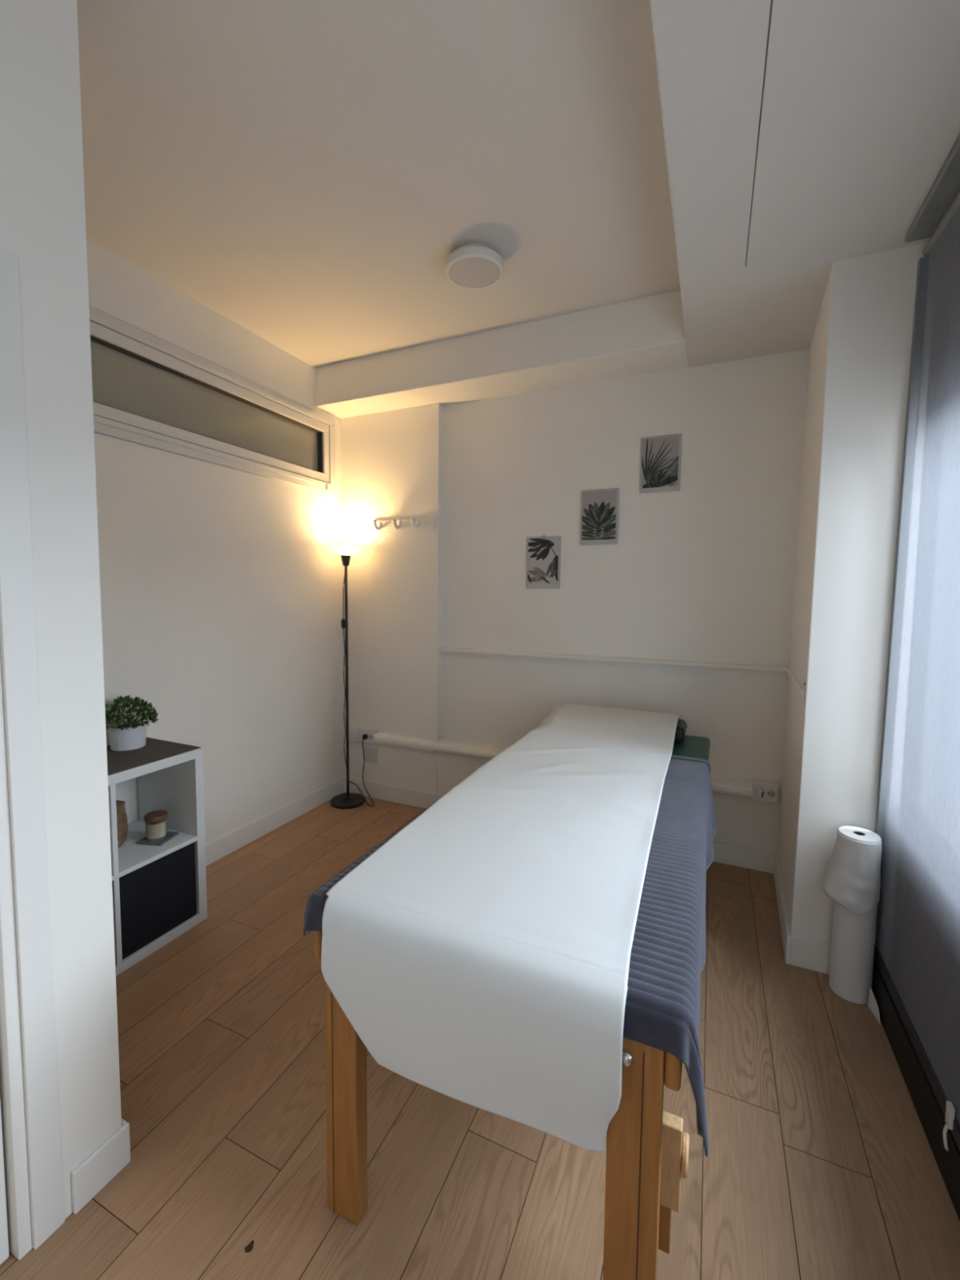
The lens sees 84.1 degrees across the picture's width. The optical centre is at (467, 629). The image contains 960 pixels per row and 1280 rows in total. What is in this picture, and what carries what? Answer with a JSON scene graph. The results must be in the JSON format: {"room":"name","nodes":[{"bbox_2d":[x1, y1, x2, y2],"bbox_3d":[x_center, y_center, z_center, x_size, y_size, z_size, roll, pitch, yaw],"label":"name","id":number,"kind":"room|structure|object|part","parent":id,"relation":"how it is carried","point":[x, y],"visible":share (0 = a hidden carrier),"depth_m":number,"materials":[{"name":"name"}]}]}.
{"room":"massage room","nodes":[
{"label":"massage room","id":0,"kind":"room"},
{"bbox_2d":[0,0,121,1219],"bbox_3d":[-1.388,-0.102,1.394,1.083,2.889,0.176,2,4,25],"label":"wall partition","id":1,"kind":"structure","parent":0,"point":[42,211],"depth_m":1.18,"materials":[{"name":"white paint"}]},
{"bbox_2d":[71,1118,130,1214],"bbox_3d":[-1.159,1.294,1.418,0.612,0.105,0.132,2,4,25],"label":"baseboard","id":2,"kind":"structure","parent":1,"relation":"attached to","point":[107,1161],"depth_m":1.28,"materials":[{"name":"white wood"}]},
{"bbox_2d":[86,238,343,844],"bbox_3d":[-1.875,-0.135,1.807,0.150,2.889,4.920,2,4,25],"label":"wall","id":3,"kind":"structure","parent":0,"point":[221,587],"depth_m":2.85,"materials":[{"name":"white paint"}]},
{"bbox_2d":[88,305,335,494],"bbox_3d":[-1.299,-1.123,2.818,0.082,0.506,1.812,2,4,25],"label":"window","id":4,"kind":"structure","parent":3,"relation":"in","point":[148,390],"depth_m":2.69,"materials":[{"name":"white"}]},
{"bbox_3d":[-1.325,-1.127,2.828,0.006,0.266,1.564,2,4,25],"label":"pane","id":5,"kind":"part","parent":4,"relation":"part of","materials":[{"name":"grey glass"}]},
{"bbox_2d":[204,776,345,866],"bbox_3d":[-1.369,1.189,2.828,0.014,0.115,2.284,2,4,25],"label":"baseboard","id":6,"kind":"structure","parent":3,"relation":"attached to","point":[217,849],"depth_m":3.20,"materials":[{"name":"white wood"}]},
{"bbox_2d":[76,0,679,368],"bbox_3d":[-0.436,-1.586,0.936,3.487,0.150,5.120,2,4,25],"label":"ceiling","id":7,"kind":"structure","parent":0,"point":[308,174],"depth_m":1.76,"materials":[{"name":"white paint"}]},
{"bbox_2d":[444,243,503,289],"bbox_3d":[0.031,-1.564,2.280,0.250,0.072,0.250,2,4,25],"label":"ceiling lamp","id":8,"kind":"object","parent":7,"relation":"attached to","point":[472,266],"visible":1,"depth_m":2.24,"materials":[{"name":"white plastic"}]},
{"bbox_2d":[448,257,500,287],"bbox_3d":[0.031,-1.532,2.282,0.221,0.005,0.221,2,4,25],"label":"diffuser","id":9,"kind":"object","parent":8,"relation":"attached to","point":[464,272],"depth_m":2.27,"materials":[{"name":"grey plastic"}]},
{"bbox_2d":[315,289,688,418],"bbox_3d":[0.106,-1.543,3.171,2.248,0.246,0.420,2,4,25],"label":"ceiling beam","id":10,"kind":"structure","parent":7,"relation":"attached to","point":[644,335],"depth_m":2.92,"materials":[{"name":"white paint"}]},
{"bbox_2d":[0,792,959,1279],"bbox_3d":[-0.430,1.371,1.155,3.147,0.001,4.770,2,4,25],"label":"floor","id":11,"kind":"structure","parent":0,"point":[820,1163],"depth_m":1.40,"materials":[{"name":"brown wood"}]},
{"bbox_2d":[107,747,207,976],"bbox_3d":[-1.488,0.912,2.070,0.390,0.770,0.765,2,4,25],"label":"shelf unit","id":12,"kind":"object","parent":11,"relation":"on","point":[174,784],"visible":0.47,"depth_m":2.29,"materials":[{"name":"white laminate"}]},
{"bbox_2d":[115,800,128,848],"bbox_3d":[-1.484,0.809,2.193,0.112,0.178,0.148,2,4,25],"label":"pouch","id":13,"kind":"object","parent":12,"relation":"on","point":[122,817],"visible":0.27,"depth_m":2.20,"materials":[{"name":"brown paper"}]},
{"bbox_2d":[106,737,200,775],"bbox_3d":[-1.484,0.526,2.046,0.379,0.003,0.751,2,4,25],"label":"mat","id":14,"kind":"object","parent":12,"relation":"on","point":[154,749],"visible":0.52,"depth_m":2.20,"materials":[{"name":"fabric"}]},
{"bbox_2d":[105,694,158,751],"bbox_3d":[-1.461,0.395,2.284,0.235,0.225,0.242,2,4,25],"label":"potted plant","id":15,"kind":"object","parent":14,"relation":"on","point":[128,735],"visible":0.88,"depth_m":2.25,"materials":[{"name":"green plant"}]},
{"bbox_3d":[-1.462,0.458,2.292,0.146,0.100,0.146,2,4,25],"label":"pot","id":16,"kind":"part","parent":15,"relation":"part of","materials":[{"name":"white ceramic"}]},
{"bbox_3d":[-1.485,0.547,2.044,0.390,0.038,0.765,2,4,25],"label":"panel","id":17,"kind":"part","parent":12,"relation":"part of","materials":[{"name":"white plastic"}]},
{"bbox_2d":[136,831,178,845],"bbox_3d":[-1.321,0.890,2.271,0.112,0.009,0.112,1,4,8],"label":"coaster","id":18,"kind":"object","parent":12,"relation":"on","point":[170,835],"visible":0.69,"depth_m":2.23,"materials":[{"name":"grey stone"}]},
{"bbox_2d":[143,809,168,840],"bbox_3d":[-1.325,0.835,2.265,0.088,0.101,0.088,2,4,25],"label":"candle","id":19,"kind":"object","parent":18,"relation":"on","point":[156,821],"visible":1,"depth_m":2.23,"materials":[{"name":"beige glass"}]},
{"bbox_3d":[-1.324,0.794,2.262,0.088,0.020,0.088,2,4,25],"label":"lid","id":20,"kind":"part","parent":19,"relation":"part of","materials":[{"name":"brown wood"}]},
{"bbox_2d":[145,818,167,840],"bbox_3d":[-1.325,0.845,2.266,0.080,0.080,0.080,2,4,25],"label":"jar","id":21,"kind":"object","parent":19,"relation":"attached to","point":[156,829],"depth_m":2.23,"materials":[{"name":"white glass"}]},
{"bbox_2d":[119,843,196,959],"bbox_3d":[-1.415,1.087,2.241,0.372,0.322,0.328,2,4,25],"label":"storage box","id":22,"kind":"object","parent":12,"relation":"on","point":[157,897],"visible":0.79,"depth_m":2.15,"materials":[{"name":"black fabric"}]},
{"bbox_3d":[-1.491,1.278,2.095,0.390,0.038,0.765,2,4,25],"label":"panel","id":23,"kind":"part","parent":12,"relation":"part of","materials":[{"name":"white plastic"}]},
{"bbox_3d":[-1.336,0.891,2.399,0.390,0.694,0.038,2,4,25],"label":"panel","id":24,"kind":"part","parent":12,"relation":"part of","materials":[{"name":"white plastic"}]},
{"bbox_2d":[244,1240,253,1253],"bbox_3d":[-0.481,1.368,1.178,0.016,0.001,0.023,4,5,39],"label":"wood knot","id":25,"kind":"object","parent":11,"relation":"on","point":[249,1247],"depth_m":1.18,"materials":[{"name":"brown wood"}]},
{"bbox_2d":[326,542,374,808],"bbox_3d":[-0.804,0.307,3.607,0.258,1.779,0.307,-2,5,-33],"label":"floor lamp","id":26,"kind":"object","parent":11,"relation":"on","point":[348,800],"visible":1,"depth_m":3.60,"materials":[{"name":"black metal"}]},
{"bbox_2d":[341,618,345,628],"bbox_3d":[-0.840,-0.040,3.602,0.028,0.066,0.028,2,4,25],"label":"switch","id":27,"kind":"object","parent":26,"relation":"attached to","point":[343,621],"depth_m":3.59,"materials":[{"name":"black plastic"}]},
{"bbox_2d":[340,555,351,566],"bbox_3d":[-0.816,-0.463,3.575,0.066,0.072,0.066,2,4,25],"label":"socket","id":28,"kind":"object","parent":26,"relation":"attached to","point":[345,559],"depth_m":3.55,"materials":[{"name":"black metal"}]},
{"bbox_3d":[-0.816,-0.538,3.570,0.252,0.078,0.252,2,4,25],"label":"lamp shade","id":29,"kind":"part","parent":26,"relation":"part of","materials":[{"name":"white glass"}]},
{"bbox_3d":[-0.721,0.386,3.621,0.236,1.622,0.112,2,4,25],"label":"power cord","id":30,"kind":"part","parent":26,"relation":"part of","materials":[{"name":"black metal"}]},
{"bbox_2d":[313,735,710,1279],"bbox_3d":[0.420,0.949,1.961,0.834,0.742,1.978,2,4,25],"label":"massage table","id":31,"kind":"object","parent":11,"relation":"on","point":[647,1151],"visible":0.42,"depth_m":0.97,"materials":[{"name":"brown wood"}]},
{"bbox_3d":[0.057,0.663,2.104,0.025,0.082,1.938,2,4,25],"label":"rail","id":32,"kind":"part","parent":31,"relation":"part of","materials":[{"name":"brown wood"}]},
{"bbox_3d":[-0.280,1.025,1.232,0.088,0.680,0.042,2,4,25],"label":"leg","id":33,"kind":"part","parent":31,"relation":"part of","materials":[{"name":"brown wood"}]},
{"bbox_2d":[302,737,717,1157],"bbox_3d":[0.330,0.754,1.738,0.898,0.353,1.544,2,4,25],"label":"blanket","id":34,"kind":"object","parent":31,"relation":"on","point":[668,955],"visible":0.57,"depth_m":1.16,"materials":[{"name":"blue fabric"}]},
{"bbox_2d":[320,703,680,1152],"bbox_3d":[0.361,0.671,1.966,0.714,0.402,2.035,2,4,25],"label":"paper","id":35,"kind":"object","parent":34,"relation":"on","point":[479,955],"visible":1,"depth_m":1.14,"materials":[{"name":"white paper"}]},
{"bbox_3d":[0.299,1.048,0.966,0.091,0.680,0.042,2,4,25],"label":"leg","id":36,"kind":"part","parent":31,"relation":"part of","materials":[{"name":"brown wood"}]},
{"bbox_3d":[0.755,0.691,1.783,0.027,0.082,1.938,2,4,25],"label":"rail","id":37,"kind":"part","parent":31,"relation":"part of","materials":[{"name":"brown wood"}]},
{"bbox_2d":[673,719,687,742],"bbox_3d":[0.792,0.486,2.721,0.612,0.080,0.213,2,4,25],"label":"cushion","id":38,"kind":"object","parent":31,"relation":"on","point":[681,729],"visible":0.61,"depth_m":2.52,"materials":[{"name":"black fabric"}]},
{"bbox_3d":[0.424,1.022,1.035,0.012,0.068,0.068,2,4,25],"label":"wooden knob","id":39,"kind":"part","parent":31,"relation":"part of","materials":[{"name":"brown wood"}]},
{"bbox_2d":[822,826,881,1026],"bbox_3d":[1.373,1.033,1.903,0.167,0.598,0.210,2,4,25],"label":"paper roll","id":40,"kind":"object","parent":11,"relation":"on","point":[852,879],"visible":1,"depth_m":1.89,"materials":[{"name":"white paper"}]},
{"bbox_2d":[341,348,809,852],"bbox_3d":[0.605,-0.211,3.199,3.187,2.889,0.210,2,4,25],"label":"wall","id":41,"kind":"structure","parent":0,"point":[704,571],"depth_m":3.11,"materials":[{"name":"white paint"}]},
{"bbox_2d":[350,726,377,744],"bbox_3d":[-0.715,0.733,3.731,0.221,0.114,0.044,2,4,25],"label":"wall socket","id":42,"kind":"object","parent":41,"relation":"attached to","point":[356,736],"visible":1,"depth_m":3.71,"materials":[{"name":"white plastic"}]},
{"bbox_2d":[364,747,377,763],"bbox_3d":[-0.681,0.887,3.748,0.115,0.102,0.004,2,4,25],"label":"plate","id":43,"kind":"object","parent":41,"relation":"attached to","point":[371,755],"visible":0.96,"depth_m":3.74,"materials":[{"name":"white plastic"}]},
{"bbox_2d":[371,517,434,533],"bbox_3d":[-0.449,-0.685,3.482,0.473,0.082,0.104,2,4,25],"label":"coat rack","id":44,"kind":"object","parent":41,"relation":"attached to","point":[413,524],"visible":1,"depth_m":3.49,"materials":[{"name":"white"}]},
{"bbox_2d":[525,534,560,588],"bbox_3d":[0.457,-0.409,3.199,0.210,0.318,0.010,2,4,25],"label":"print","id":45,"kind":"object","parent":41,"relation":"attached to","point":[543,553],"visible":1,"depth_m":3.20,"materials":[{"name":"grey paper"}]},
{"bbox_2d":[344,776,777,873],"bbox_3d":[0.363,1.169,3.312,2.725,0.115,0.074,2,4,25],"label":"baseboard","id":46,"kind":"structure","parent":41,"relation":"attached to","point":[747,857],"depth_m":3.54,"materials":[{"name":"white wood"}]},
{"bbox_2d":[373,732,752,798],"bbox_3d":[0.425,0.797,3.239,2.311,0.084,0.108,2,4,25],"label":"pipe cover","id":47,"kind":"object","parent":41,"relation":"attached to","point":[731,786],"visible":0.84,"depth_m":3.40,"materials":[{"name":"white plastic"}]},
{"bbox_2d":[579,488,619,545],"bbox_3d":[0.756,-0.644,3.046,0.214,0.313,0.010,2,4,25],"label":"print","id":48,"kind":"object","parent":41,"relation":"attached to","point":[599,508],"visible":1,"depth_m":3.04,"materials":[{"name":"grey paper"}]},
{"bbox_2d":[439,647,804,704],"bbox_3d":[0.580,0.203,2.787,1.981,0.058,0.728,2,4,25],"label":"trim","id":49,"kind":"structure","parent":41,"relation":"attached to","point":[607,661],"depth_m":2.98,"materials":[{"name":"white wood"}]},
{"bbox_2d":[639,433,681,493],"bbox_3d":[1.050,-0.901,2.893,0.210,0.300,0.010,2,4,25],"label":"print","id":50,"kind":"object","parent":41,"relation":"attached to","point":[660,455],"visible":1,"depth_m":2.89,"materials":[{"name":"grey paper"}]},
{"bbox_2d":[751,779,778,803],"bbox_3d":[1.538,0.838,2.750,0.120,0.094,0.068,2,4,25],"label":"wall socket","id":51,"kind":"object","parent":41,"relation":"attached to","point":[765,791],"visible":0.95,"depth_m":2.73,"materials":[{"name":"white plastic"}]},
{"bbox_2d":[777,241,928,944],"bbox_3d":[1.590,-0.025,2.294,0.320,2.657,0.768,2,4,25],"label":"wall","id":52,"kind":"structure","parent":0,"point":[860,357],"depth_m":1.96,"materials":[{"name":"white paint"}]},
{"bbox_2d":[773,853,831,974],"bbox_3d":[1.534,1.243,2.382,0.264,0.115,0.758,2,4,25],"label":"baseboard","id":53,"kind":"structure","parent":52,"relation":"attached to","point":[809,954],"depth_m":2.08,"materials":[{"name":"white"}]},
{"bbox_2d":[649,0,959,367],"bbox_3d":[0.640,-1.352,0.509,0.961,0.250,4.820,2,4,25],"label":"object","id":54,"kind":"structure","parent":52,"relation":"attached to","point":[802,137],"depth_m":1.40,"materials":[{"name":"white paint"}]},
{"bbox_3d":[0.626,-1.233,0.547,0.459,0.008,2.862,2,4,25],"label":"access panel","id":55,"kind":"part","parent":54,"relation":"part of","materials":[{"name":"white paint"}]},
{"bbox_3d":[-1.462,-0.014,0.123,0.150,2.889,2.200,2,4,25],"label":"wall door","id":56,"kind":"structure","parent":0,"visible":0},
{"bbox_2d":[0,248,65,1265],"bbox_3d":[-1.166,0.332,0.721,0.094,2.120,0.990,2,4,25],"label":"door","id":57,"kind":"structure","parent":56,"relation":"attached to","point":[32,1205],"depth_m":1.12,"materials":[{"name":"white wood"}]},
{"bbox_3d":[0.996,-0.017,0.433,0.154,2.889,4.820,2,4,25],"label":"wall","id":58,"kind":"structure","parent":0,"visible":0},
{"bbox_2d":[871,957,959,1221],"bbox_3d":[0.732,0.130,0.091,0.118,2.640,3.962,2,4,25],"label":"baseboard","id":59,"kind":"structure","parent":58,"relation":"in","point":[931,1117],"depth_m":1.48,"materials":[{"name":"black"}]},
{"bbox_2d":[873,133,959,1151],"bbox_3d":[0.692,0.125,0.108,0.106,2.647,3.960,2,4,25],"label":"roller blind","id":60,"kind":"object","parent":58,"relation":"attached to","point":[917,956],"visible":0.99,"depth_m":1.60,"materials":[{"name":"grey fabric"}]}
]}

